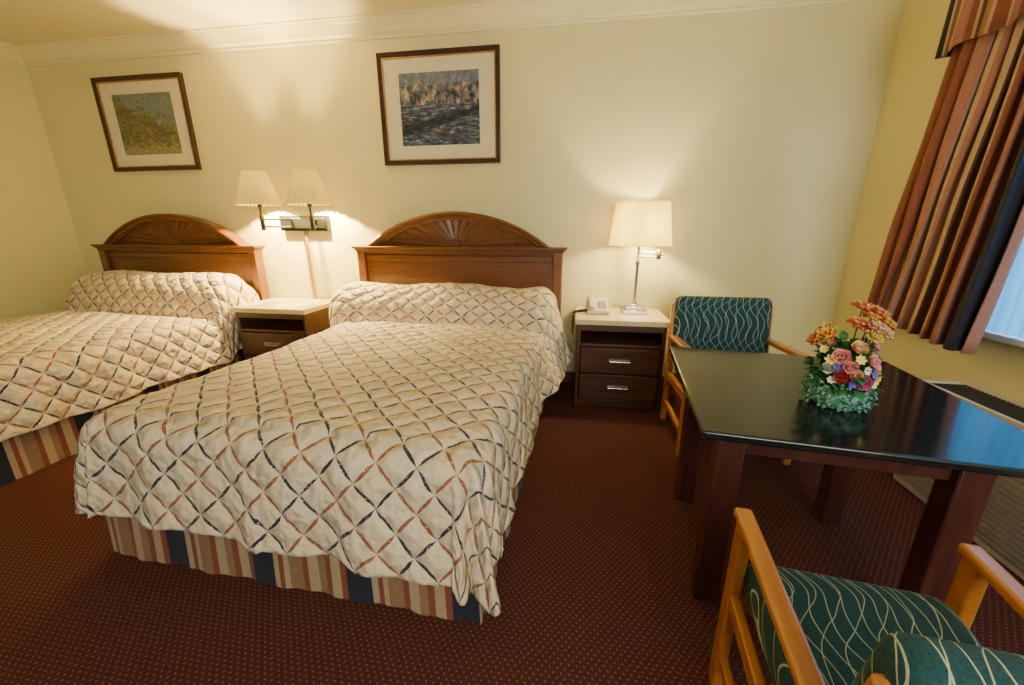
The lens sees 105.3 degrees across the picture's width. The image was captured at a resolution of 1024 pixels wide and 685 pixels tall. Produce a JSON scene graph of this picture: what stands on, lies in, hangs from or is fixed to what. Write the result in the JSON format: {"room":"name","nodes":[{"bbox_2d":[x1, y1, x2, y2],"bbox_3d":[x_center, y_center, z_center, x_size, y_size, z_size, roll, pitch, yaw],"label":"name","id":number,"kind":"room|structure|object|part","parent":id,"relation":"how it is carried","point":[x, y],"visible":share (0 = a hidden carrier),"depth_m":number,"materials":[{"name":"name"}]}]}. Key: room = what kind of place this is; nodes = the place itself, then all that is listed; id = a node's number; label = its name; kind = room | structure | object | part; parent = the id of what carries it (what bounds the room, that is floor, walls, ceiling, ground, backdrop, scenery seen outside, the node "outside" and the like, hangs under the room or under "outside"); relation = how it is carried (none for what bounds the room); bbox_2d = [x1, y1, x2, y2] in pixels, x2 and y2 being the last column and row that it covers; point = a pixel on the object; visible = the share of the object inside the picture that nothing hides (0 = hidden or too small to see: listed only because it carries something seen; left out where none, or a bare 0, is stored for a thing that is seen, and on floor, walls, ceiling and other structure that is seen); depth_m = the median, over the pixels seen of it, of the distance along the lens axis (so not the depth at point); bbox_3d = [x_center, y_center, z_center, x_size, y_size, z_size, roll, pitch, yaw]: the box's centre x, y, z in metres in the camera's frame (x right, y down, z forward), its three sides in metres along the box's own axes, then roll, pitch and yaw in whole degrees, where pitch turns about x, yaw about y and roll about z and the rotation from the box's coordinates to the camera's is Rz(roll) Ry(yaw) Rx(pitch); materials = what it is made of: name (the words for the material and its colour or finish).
{"room":"hotel room","nodes":[
{"label":"hotel room","id":0,"kind":"room"},
{"bbox_2d":[0,59,87,319],"bbox_3d":[-4.819,-0.442,1.141,0.100,2.820,5.700,2,16,9],"label":"wall","id":1,"kind":"structure","parent":0,"point":[41,257],"depth_m":3.54,"materials":[{"name":"paint"}]},
{"bbox_2d":[0,40,25,66],"bbox_3d":[-4.719,-1.735,0.754,0.102,0.120,5.700,2,16,9],"label":"trim","id":2,"kind":"structure","parent":1,"relation":"attached to","point":[9,52],"depth_m":3.35,"materials":[{"name":"paint"}]},
{"bbox_2d":[0,0,515,44],"bbox_3d":[-1.364,-1.708,0.262,7.080,0.100,5.800,2,16,9],"label":"ceiling","id":3,"kind":"structure","parent":0,"point":[22,22],"depth_m":2.84,"materials":[{"name":"white paint"}]},
{"bbox_2d":[27,0,905,376],"bbox_3d":[-0.918,-1.081,3.370,7.080,2.820,0.100,2,16,9],"label":"wall","id":4,"kind":"structure","parent":0,"point":[757,128],"depth_m":3.01,"materials":[{"name":"paint"}]},
{"bbox_2d":[90,72,201,171],"bbox_3d":[-3.210,-1.916,3.436,0.900,0.750,0.032,2,16,9],"label":"framed picture","id":5,"kind":"object","parent":4,"relation":"attached to","point":[146,120],"visible":1,"depth_m":3.43},
{"bbox_2d":[111,92,182,154],"bbox_3d":[-3.210,-1.917,3.439,0.596,0.482,0.001,2,16,9],"label":"print","id":6,"kind":"object","parent":5,"relation":"attached to","point":[147,123],"depth_m":3.44},
{"bbox_2d":[235,169,332,296],"bbox_3d":[-1.875,-0.881,3.325,0.806,1.060,0.393,2,16,9],"label":"wall sconce","id":7,"kind":"object","parent":4,"relation":"attached to","point":[306,187],"visible":1,"depth_m":3.15,"materials":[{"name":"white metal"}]},
{"bbox_3d":[-2.106,-1.268,3.227,0.346,0.261,0.346,2,16,9],"label":"lamp shade","id":8,"kind":"part","parent":7,"relation":"part of","materials":[{"name":"beige fabric"}]},
{"bbox_3d":[-2.031,-1.079,3.347,0.231,0.230,0.035,-13,21,-39],"label":"swing arm","id":9,"kind":"part","parent":7,"relation":"part of","materials":[{"name":"brown metal"}]},
{"bbox_3d":[-1.652,-1.249,3.158,0.346,0.261,0.346,2,16,9],"label":"lamp shade","id":10,"kind":"part","parent":7,"relation":"part of","materials":[{"name":"beige fabric"}]},
{"bbox_3d":[-1.836,-0.707,3.564,0.028,0.594,0.021,2,16,9],"label":"cord","id":11,"kind":"part","parent":7,"relation":"part of","materials":[{"name":"gold metal"}]},
{"bbox_3d":[-1.668,-1.064,3.294,0.043,0.230,0.199,-4,16,-14],"label":"swing arm","id":12,"kind":"part","parent":7,"relation":"part of","materials":[{"name":"brown metal"}]},
{"bbox_2d":[376,44,500,165],"bbox_3d":[-0.563,-1.810,3.030,0.960,0.790,0.032,2,16,9],"label":"framed picture","id":13,"kind":"object","parent":4,"relation":"attached to","point":[439,106],"visible":1,"depth_m":3.02},
{"bbox_2d":[398,69,479,145],"bbox_3d":[-0.563,-1.811,3.033,0.636,0.507,0.001,2,16,9],"label":"print","id":14,"kind":"object","parent":13,"relation":"attached to","point":[437,107],"depth_m":3.03},
{"bbox_2d":[16,0,872,66],"bbox_3d":[-0.934,-2.351,2.902,6.880,0.120,0.102,2,16,9],"label":"trim","id":15,"kind":"structure","parent":4,"relation":"attached to","point":[516,14],"depth_m":2.90,"materials":[{"name":"paint"}]},
{"bbox_2d":[561,371,681,387],"bbox_3d":[-0.927,0.242,3.691,6.880,0.100,0.014,2,16,9],"label":"baseboard","id":16,"kind":"structure","parent":4,"relation":"attached to","point":[569,376],"depth_m":3.46,"materials":[{"name":"brown wood"}]},
{"bbox_2d":[0,382,1023,684],"bbox_3d":[-1.364,1.099,1.066,7.080,0.100,5.800,2,16,9],"label":"floor","id":17,"kind":"structure","parent":0,"point":[595,565],"depth_m":1.46,"materials":[{"name":"red carpet"}]},
{"bbox_2d":[0,214,269,485],"bbox_3d":[-3.328,-0.186,2.744,1.824,1.445,2.249,3,16,11],"label":"bed","id":18,"kind":"object","parent":17,"relation":"on","point":[158,243],"visible":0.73,"depth_m":3.53,"materials":[{"name":"patterned quilted fabric"},{"name":"striped fabric"},{"name":"cherry wood"}]},
{"bbox_3d":[-3.949,-0.368,3.954,0.070,1.128,0.090,3,16,11],"label":"post","id":19,"kind":"part","parent":18,"relation":"part of","materials":[{"name":"brown wood"}]},
{"bbox_2d":[0,270,259,441],"bbox_3d":[-3.374,0.012,2.707,1.839,0.818,2.207,3,16,11],"label":"bedspread","id":20,"kind":"object","parent":18,"relation":"on","point":[120,334],"visible":0.99,"depth_m":2.78,"materials":[{"name":"beige fabric"}]},
{"bbox_3d":[-3.123,-1.034,3.579,1.550,0.275,0.107,3,16,11],"label":"arch molding","id":21,"kind":"part","parent":18,"relation":"part of","materials":[{"name":"brown wood"}]},
{"bbox_3d":[-3.122,-0.879,3.629,1.824,0.054,0.125,3,16,11],"label":"cap rail","id":22,"kind":"part","parent":18,"relation":"part of","materials":[{"name":"brown wood"}]},
{"bbox_3d":[-3.122,-0.811,3.646,1.600,0.050,0.014,3,16,11],"label":"panel rail","id":23,"kind":"part","parent":18,"relation":"part of","materials":[{"name":"brown wood"}]},
{"bbox_3d":[-3.117,-1.032,3.609,1.510,0.255,0.038,3,16,11],"label":"arch panel","id":24,"kind":"part","parent":18,"relation":"part of","materials":[{"name":"brown wood"}]},
{"bbox_3d":[-3.117,-0.473,3.771,1.680,0.830,0.045,3,16,11],"label":"headboard","id":25,"kind":"part","parent":18,"relation":"part of","materials":[{"name":"brown wood"}]},
{"bbox_3d":[-2.292,-0.278,3.639,0.070,1.128,0.090,3,16,11],"label":"post","id":26,"kind":"part","parent":18,"relation":"part of","materials":[{"name":"brown wood"}]},
{"bbox_2d":[229,298,330,359],"bbox_3d":[-1.958,-0.010,3.498,0.680,0.690,0.525,2,16,9],"label":"nightstand","id":27,"kind":"object","parent":17,"relation":"on","point":[264,326],"visible":0.5,"depth_m":3.28,"materials":[{"name":"beige laminate"}]},
{"bbox_3d":[-1.970,0.172,3.472,0.580,0.195,0.318,2,16,9],"label":"drawer","id":28,"kind":"part","parent":27,"relation":"part of","materials":[{"name":"brown wood"}]},
{"bbox_3d":[-1.997,0.020,3.251,0.156,0.032,0.027,2,16,9],"label":"handle","id":29,"kind":"part","parent":27,"relation":"part of","materials":[{"name":"metal"}]},
{"bbox_3d":[-1.970,-0.025,3.415,0.580,0.195,0.318,2,16,9],"label":"drawer","id":30,"kind":"part","parent":27,"relation":"part of","materials":[{"name":"brown wood"}]},
{"bbox_2d":[106,211,567,623],"bbox_3d":[-0.671,-0.070,2.340,1.824,1.445,2.249,3,16,11],"label":"bed","id":31,"kind":"object","parent":17,"relation":"on","point":[448,246],"visible":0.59,"depth_m":3.03,"materials":[{"name":"patterned quilted fabric"},{"name":"striped fabric"},{"name":"cherry wood"}]},
{"bbox_2d":[74,281,573,616],"bbox_3d":[-0.698,0.155,2.312,2.036,0.772,2.188,3,16,11],"label":"bedspread","id":32,"kind":"object","parent":31,"relation":"on","point":[394,438],"visible":1,"depth_m":1.44,"materials":[{"name":"beige fabric"}]},
{"bbox_3d":[-1.292,-0.252,3.550,0.070,1.128,0.090,3,16,11],"label":"post","id":33,"kind":"part","parent":31,"relation":"part of","materials":[{"name":"brown wood"}]},
{"bbox_3d":[-0.466,-0.918,3.174,1.550,0.275,0.107,3,16,11],"label":"arch molding","id":34,"kind":"part","parent":31,"relation":"part of","materials":[{"name":"brown wood"}]},
{"bbox_3d":[-0.460,-0.916,3.205,1.510,0.255,0.038,3,16,11],"label":"arch panel","id":35,"kind":"part","parent":31,"relation":"part of","materials":[{"name":"brown wood"}]},
{"bbox_3d":[-0.465,-0.763,3.225,1.824,0.054,0.125,3,16,11],"label":"cap rail","id":36,"kind":"part","parent":31,"relation":"part of","materials":[{"name":"brown wood"}]},
{"bbox_3d":[-0.460,-0.357,3.367,1.680,0.830,0.045,3,16,11],"label":"headboard","id":37,"kind":"part","parent":31,"relation":"part of","materials":[{"name":"brown wood"}]},
{"bbox_3d":[-0.466,-0.695,3.242,1.600,0.050,0.014,3,16,11],"label":"panel rail","id":38,"kind":"part","parent":31,"relation":"part of","materials":[{"name":"brown wood"}]},
{"bbox_3d":[0.365,-0.162,3.234,0.070,1.128,0.090,3,16,11],"label":"post","id":39,"kind":"part","parent":31,"relation":"part of","materials":[{"name":"brown wood"}]},
{"bbox_2d":[574,306,669,410],"bbox_3d":[0.818,0.112,3.075,0.660,0.690,0.525,2,16,9],"label":"nightstand","id":40,"kind":"object","parent":17,"relation":"on","point":[619,360],"visible":0.91,"depth_m":2.87,"materials":[{"name":"beige laminate"}]},
{"bbox_2d":[571,295,609,334],"bbox_3d":[0.596,-0.216,2.989,0.282,0.274,0.223,2,16,6],"label":"telephone","id":41,"kind":"object","parent":40,"relation":"on","point":[593,305],"visible":1,"depth_m":2.95,"materials":[{"name":"beige plastic"}]},
{"bbox_3d":[0.510,-0.164,2.965,0.159,0.187,0.046,-10,19,-32],"label":"cord","id":42,"kind":"part","parent":41,"relation":"part of","materials":[{"name":"black plastic"}]},
{"bbox_3d":[0.779,0.338,2.885,0.156,0.032,0.027,2,16,9],"label":"handle","id":43,"kind":"part","parent":40,"relation":"part of","materials":[{"name":"metal"}]},
{"bbox_3d":[0.806,0.293,3.049,0.560,0.195,0.318,2,16,9],"label":"drawer","id":44,"kind":"part","parent":40,"relation":"part of","materials":[{"name":"brown wood"}]},
{"bbox_3d":[0.779,0.141,2.828,0.156,0.032,0.027,2,16,9],"label":"handle","id":45,"kind":"part","parent":40,"relation":"part of","materials":[{"name":"metal"}]},
{"bbox_3d":[0.806,0.096,2.993,0.560,0.195,0.318,2,16,9],"label":"drawer","id":46,"kind":"part","parent":40,"relation":"part of","materials":[{"name":"brown wood"}]},
{"bbox_2d":[609,200,671,314],"bbox_3d":[0.935,-0.618,2.902,0.364,0.805,0.364,-2,16,-9],"label":"table lamp","id":47,"kind":"object","parent":40,"relation":"on","point":[636,223],"visible":1,"depth_m":2.69,"materials":[{"name":"metal"}]},
{"bbox_3d":[0.935,-0.858,2.833,0.364,0.306,0.364,-2,16,-9],"label":"lamp shade","id":48,"kind":"part","parent":47,"relation":"part of","materials":[{"name":"white fabric"}]},
{"bbox_3d":[1.005,-0.646,2.866,0.169,0.070,0.035,3,16,12],"label":"swing arm","id":49,"kind":"part","parent":47,"relation":"part of","materials":[{"name":"metal"}]},
{"bbox_2d":[659,296,809,464],"bbox_3d":[1.335,0.195,2.430,0.639,0.888,0.576,2,16,9],"label":"dining chair","id":50,"kind":"object","parent":17,"relation":"on","point":[705,322],"visible":0.46,"depth_m":2.51,"materials":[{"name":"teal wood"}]},
{"bbox_3d":[1.081,0.343,2.743,0.037,0.431,0.077,2,16,9],"label":"leg","id":51,"kind":"part","parent":50,"relation":"part of","materials":[{"name":"brown wood"}]},
{"bbox_3d":[1.083,-0.061,2.645,0.037,0.407,0.106,2,16,9],"label":"post","id":52,"kind":"part","parent":50,"relation":"part of","materials":[{"name":"brown wood"}]},
{"bbox_3d":[1.043,0.270,2.478,0.030,0.071,0.437,2,16,9],"label":"seat rail","id":53,"kind":"part","parent":50,"relation":"part of","materials":[{"name":"brown wood"}]},
{"bbox_3d":[1.043,0.013,2.402,0.054,0.060,0.531,2,16,9],"label":"armrest","id":54,"kind":"part","parent":50,"relation":"part of","materials":[{"name":"brown wood"}]},
{"bbox_3d":[1.007,0.376,2.272,0.037,0.624,0.053,2,16,9],"label":"leg","id":55,"kind":"part","parent":50,"relation":"part of","materials":[{"name":"brown wood"}]},
{"bbox_3d":[1.369,-0.095,2.569,0.585,0.406,0.142,2,16,9],"label":"backrest","id":56,"kind":"part","parent":50,"relation":"part of","materials":[{"name":"teal fabric"}]},
{"bbox_3d":[1.661,-0.036,2.557,0.037,0.407,0.106,2,16,9],"label":"post","id":57,"kind":"part","parent":50,"relation":"part of","materials":[{"name":"brown wood"}]},
{"bbox_3d":[1.585,0.401,2.184,0.037,0.624,0.053,2,16,9],"label":"leg","id":58,"kind":"part","parent":50,"relation":"part of","materials":[{"name":"brown wood"}]},
{"bbox_3d":[1.621,0.038,2.314,0.054,0.060,0.531,2,16,9],"label":"armrest","id":59,"kind":"part","parent":50,"relation":"part of","materials":[{"name":"brown wood"}]},
{"bbox_2d":[669,346,1023,602],"bbox_3d":[1.189,0.519,1.638,0.970,0.700,0.970,4,17,15],"label":"dining table","id":60,"kind":"object","parent":17,"relation":"on","point":[753,403],"visible":0.81,"depth_m":1.27,"materials":[{"name":"black laminate"}]},
{"bbox_3d":[0.868,0.459,1.897,0.080,0.671,0.080,4,17,15],"label":"leg","id":61,"kind":"part","parent":60,"relation":"part of","materials":[{"name":"brown wood"}]},
{"bbox_3d":[0.716,0.611,1.369,0.080,0.671,0.080,4,17,15],"label":"leg","id":62,"kind":"part","parent":60,"relation":"part of","materials":[{"name":"brown wood"}]},
{"bbox_3d":[1.465,0.505,1.738,0.080,0.671,0.080,4,17,15],"label":"leg","id":63,"kind":"part","parent":60,"relation":"part of","materials":[{"name":"brown wood"}]},
{"bbox_2d":[800,300,897,412],"bbox_3d":[1.162,0.037,1.369,0.247,0.370,0.253,-6,17,-19],"label":"flower arrangement","id":64,"kind":"object","parent":60,"relation":"on","point":[832,387],"visible":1,"depth_m":1.32,"materials":[{"name":"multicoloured plant"}]},
{"bbox_3d":[1.049,-0.016,1.357,0.021,0.049,0.056,32,28,-18],"label":"flower","id":65,"kind":"part","parent":64,"relation":"part of","materials":[{"name":"orange plant"}]},
{"bbox_3d":[1.070,0.022,1.339,0.008,0.033,0.032,26,37,-31],"label":"flower","id":66,"kind":"part","parent":64,"relation":"part of","materials":[{"name":"yellow plant"}]},
{"bbox_3d":[1.090,-0.051,1.359,0.055,0.023,0.062,-32,21,20],"label":"flower","id":67,"kind":"part","parent":64,"relation":"part of","materials":[{"name":"yellow plant"}]},
{"bbox_3d":[1.065,-0.029,1.330,0.063,0.027,0.072,-37,31,26],"label":"flower","id":68,"kind":"part","parent":64,"relation":"part of","materials":[{"name":"orange plant"}]},
{"bbox_3d":[1.097,-0.001,1.355,0.044,0.018,0.042,-33,32,24],"label":"flower","id":69,"kind":"part","parent":64,"relation":"part of","materials":[{"name":"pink plant"}]},
{"bbox_3d":[1.083,0.085,1.338,0.018,0.042,0.044,7,-35,-40],"label":"flower","id":70,"kind":"part","parent":64,"relation":"part of","materials":[{"name":"white plant"}]},
{"bbox_3d":[1.086,0.125,1.329,0.007,0.029,0.030,-11,-17,-44],"label":"flower","id":71,"kind":"part","parent":64,"relation":"part of","materials":[{"name":"white plant"}]},
{"bbox_3d":[1.078,0.057,1.320,0.010,0.039,0.040,16,-40,-42],"label":"flower","id":72,"kind":"part","parent":64,"relation":"part of","materials":[{"name":"yellow plant"}]},
{"bbox_3d":[1.095,0.079,1.313,0.037,0.036,0.009,-25,-21,33],"label":"flower","id":73,"kind":"part","parent":64,"relation":"part of","materials":[{"name":"purple plant"}]},
{"bbox_2d":[808,376,869,410],"bbox_3d":[1.162,0.183,1.399,0.179,0.074,0.179,2,16,9],"label":"foliage","id":74,"kind":"object","parent":64,"relation":"on","point":[824,394],"depth_m":1.34,"materials":[{"name":"green plant"}]},
{"bbox_3d":[1.104,0.113,1.312,0.046,0.045,0.019,-19,-6,33],"label":"flower","id":75,"kind":"part","parent":64,"relation":"part of","materials":[{"name":"red plant"}]},
{"bbox_3d":[1.100,0.046,1.307,0.058,0.056,0.025,-21,-27,28],"label":"flower","id":76,"kind":"part","parent":64,"relation":"part of","materials":[{"name":"pink plant"}]},
{"bbox_3d":[1.122,0.081,1.296,0.046,0.045,0.019,-9,-8,22],"label":"flower","id":77,"kind":"part","parent":64,"relation":"part of","materials":[{"name":"pink plant"}]},
{"bbox_3d":[1.135,0.138,1.300,0.033,0.032,0.008,-2,12,17],"label":"flower","id":78,"kind":"part","parent":64,"relation":"part of","materials":[{"name":"purple plant"}]},
{"bbox_3d":[1.140,0.107,1.295,0.044,0.042,0.018,-1,4,14],"label":"flower","id":79,"kind":"part","parent":64,"relation":"part of","materials":[{"name":"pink plant"}]},
{"bbox_3d":[1.175,-0.066,1.320,0.066,0.028,0.075,8,37,6],"label":"flower","id":80,"kind":"part","parent":64,"relation":"part of","materials":[{"name":"pink plant"}]},
{"bbox_3d":[1.154,0.017,1.300,0.055,0.053,0.023,2,-26,9],"label":"flower","id":81,"kind":"part","parent":64,"relation":"part of","materials":[{"name":"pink plant"}]},
{"bbox_3d":[1.145,0.057,1.285,0.037,0.036,0.009,1,-11,11],"label":"flower","id":82,"kind":"part","parent":64,"relation":"part of","materials":[{"name":"yellow plant"}]},
{"bbox_3d":[1.198,-0.126,1.330,0.066,0.028,0.075,14,25,4],"label":"flower","id":83,"kind":"part","parent":64,"relation":"part of","materials":[{"name":"pink plant"}]},
{"bbox_3d":[1.166,0.132,1.295,0.055,0.053,0.023,9,12,-2],"label":"flower","id":84,"kind":"part","parent":64,"relation":"part of","materials":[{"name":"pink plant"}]},
{"bbox_3d":[1.177,0.094,1.295,0.033,0.032,0.008,13,-2,-5],"label":"flower","id":85,"kind":"part","parent":64,"relation":"part of","materials":[{"name":"white plant"}]},
{"bbox_3d":[1.212,-0.090,1.309,0.055,0.023,0.062,21,35,0],"label":"flower","id":86,"kind":"part","parent":64,"relation":"part of","materials":[{"name":"orange plant"}]},
{"bbox_3d":[1.191,-0.022,1.283,0.055,0.023,0.062,16,55,-1],"label":"flower","id":87,"kind":"part","parent":64,"relation":"part of","materials":[{"name":"yellow plant"}]},
{"bbox_3d":[1.194,0.061,1.292,0.049,0.048,0.020,20,-14,-9],"label":"flower","id":88,"kind":"part","parent":64,"relation":"part of","materials":[{"name":"pink plant"}]},
{"bbox_3d":[1.199,0.104,1.294,0.037,0.036,0.009,22,-4,-16],"label":"flower","id":89,"kind":"part","parent":64,"relation":"part of","materials":[{"name":"purple plant"}]},
{"bbox_3d":[1.204,-0.056,1.290,0.066,0.028,0.075,19,46,-1],"label":"flower","id":90,"kind":"part","parent":64,"relation":"part of","materials":[{"name":"pink plant"}]},
{"bbox_3d":[1.226,0.118,1.314,0.044,0.042,0.018,37,-13,-29],"label":"flower","id":91,"kind":"part","parent":64,"relation":"part of","materials":[{"name":"purple plant"}]},
{"bbox_3d":[1.219,0.083,1.309,0.046,0.045,0.019,33,-19,-22],"label":"flower","id":92,"kind":"part","parent":64,"relation":"part of","materials":[{"name":"pink plant"}]},
{"bbox_3d":[1.221,0.012,1.310,0.041,0.016,0.040,31,53,-11],"label":"flower","id":93,"kind":"part","parent":64,"relation":"part of","materials":[{"name":"pink plant"}]},
{"bbox_3d":[1.236,-0.102,1.311,0.065,0.028,0.074,27,31,-2],"label":"flower","id":94,"kind":"part","parent":64,"relation":"part of","materials":[{"name":"orange plant"}]},
{"bbox_3d":[1.227,-0.037,1.283,0.058,0.024,0.066,28,48,-8],"label":"flower","id":95,"kind":"part","parent":64,"relation":"part of","materials":[{"name":"pink plant"}]},
{"bbox_3d":[1.250,-0.070,1.299,0.060,0.026,0.069,33,37,-7],"label":"flower","id":96,"kind":"part","parent":64,"relation":"part of","materials":[{"name":"orange plant"}]},
{"bbox_3d":[1.313,0.656,1.210,0.080,0.671,0.080,4,17,15],"label":"leg","id":97,"kind":"part","parent":60,"relation":"part of","materials":[{"name":"brown wood"}]},
{"bbox_2d":[708,507,1023,684],"bbox_3d":[0.774,0.716,0.770,0.524,0.801,0.576,4,17,14],"label":"dining chair","id":98,"kind":"object","parent":17,"relation":"on","point":[812,628],"visible":1,"depth_m":0.86,"materials":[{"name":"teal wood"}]},
{"bbox_3d":[0.607,0.746,1.095,0.031,0.563,0.053,4,17,14],"label":"leg","id":99,"kind":"part","parent":98,"relation":"part of","materials":[{"name":"brown wood"}]},
{"bbox_3d":[0.836,0.727,1.012,0.480,0.046,0.024,4,17,14],"label":"cross rail","id":100,"kind":"part","parent":98,"relation":"part of","materials":[{"name":"brown wood"}]},
{"bbox_3d":[0.548,0.768,0.870,0.025,0.064,0.437,4,17,14],"label":"seat rail","id":101,"kind":"part","parent":98,"relation":"part of","materials":[{"name":"brown wood"}]},
{"bbox_3d":[0.548,0.535,0.805,0.044,0.054,0.531,4,17,14],"label":"armrest","id":102,"kind":"part","parent":98,"relation":"part of","materials":[{"name":"brown wood"}]},
{"bbox_3d":[0.785,0.707,0.810,0.446,0.133,0.471,4,17,14],"label":"seat","id":103,"kind":"part","parent":98,"relation":"part of","materials":[{"name":"teal fabric"}]},
{"bbox_3d":[0.482,0.599,0.565,0.031,0.367,0.106,4,17,14],"label":"post","id":104,"kind":"part","parent":98,"relation":"part of","materials":[{"name":"brown wood"}]},
{"bbox_3d":[0.718,0.565,0.509,0.480,0.366,0.142,4,17,14],"label":"backrest","id":105,"kind":"part","parent":98,"relation":"part of","materials":[{"name":"teal fabric"}]},
{"bbox_3d":[1.071,0.780,0.975,0.031,0.563,0.053,4,17,14],"label":"leg","id":106,"kind":"part","parent":98,"relation":"part of","materials":[{"name":"brown wood"}]},
{"bbox_3d":[1.012,0.569,0.686,0.044,0.054,0.531,4,17,14],"label":"armrest","id":107,"kind":"part","parent":98,"relation":"part of","materials":[{"name":"brown wood"}]},
{"bbox_2d":[893,379,1023,580],"bbox_3d":[2.057,0.659,1.377,0.223,0.574,1.420,2,16,9],"label":"wall heater","id":108,"kind":"object","parent":17,"relation":"on","point":[1000,529],"visible":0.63,"depth_m":1.61,"materials":[{"name":"beige metal"}]},
{"bbox_2d":[896,474,1023,571],"bbox_3d":[1.953,0.704,1.407,0.014,0.390,1.340,2,16,9],"label":"grille","id":109,"kind":"object","parent":108,"relation":"attached to","point":[1000,529],"depth_m":1.57,"materials":[{"name":"beige metal"}]},
{"bbox_3d":[2.061,0.400,1.302,0.214,0.034,1.420,2,16,9],"label":"frame","id":110,"kind":"part","parent":108,"relation":"part of","materials":[{"name":"beige metal"}]},
{"bbox_2d":[932,383,1023,422],"bbox_3d":[2.050,0.401,1.304,0.158,0.030,1.360,2,16,9],"label":"grille","id":111,"kind":"object","parent":108,"relation":"attached to","point":[1000,407],"depth_m":1.74,"materials":[{"name":"black metal"}]},
{"bbox_2d":[829,0,1023,402],"bbox_3d":[2.075,-0.141,0.092,0.100,2.820,5.700,2,16,9],"label":"wall","id":112,"kind":"structure","parent":0,"point":[915,77],"depth_m":2.40,"materials":[{"name":"paint"}]},
{"bbox_2d":[860,329,869,340],"bbox_3d":[2.408,-0.056,2.663,0.009,0.120,0.080,2,16,9],"label":"wall outlet","id":113,"kind":"object","parent":112,"relation":"attached to","point":[863,332],"visible":0.3,"depth_m":2.68,"materials":[{"name":"white plastic"}]},
{"bbox_2d":[935,0,1023,58],"bbox_3d":[2.076,-1.340,0.901,0.241,0.420,2.100,2,16,9],"label":"valance","id":114,"kind":"object","parent":112,"relation":"attached to","point":[965,20],"visible":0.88,"depth_m":1.79,"materials":[{"name":"striped fabric"}]},
{"bbox_2d":[862,12,1023,353],"bbox_3d":[2.155,-0.886,1.890,0.141,1.741,0.819,2,16,9],"label":"curtain","id":115,"kind":"object","parent":114,"relation":"hanging from","point":[955,236],"visible":0.91,"depth_m":1.83,"materials":[{"name":"fabric"}]},
{"bbox_2d":[982,330,1023,347],"bbox_3d":[2.230,-0.625,1.165,0.140,1.540,1.990,2,16,9],"label":"window","id":116,"kind":"structure","parent":112,"relation":"in","point":[1000,337],"depth_m":1.77,"materials":[{"name":"white plastic"}]},
{"bbox_2d":[986,237,1023,339],"bbox_3d":[2.160,-0.652,1.069,0.024,1.575,1.860,2,16,9],"label":"sheer curtain","id":117,"kind":"object","parent":116,"relation":"hanging from","point":[1007,318],"visible":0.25,"depth_m":1.75,"materials":[{"name":"fabric"}]}
]}

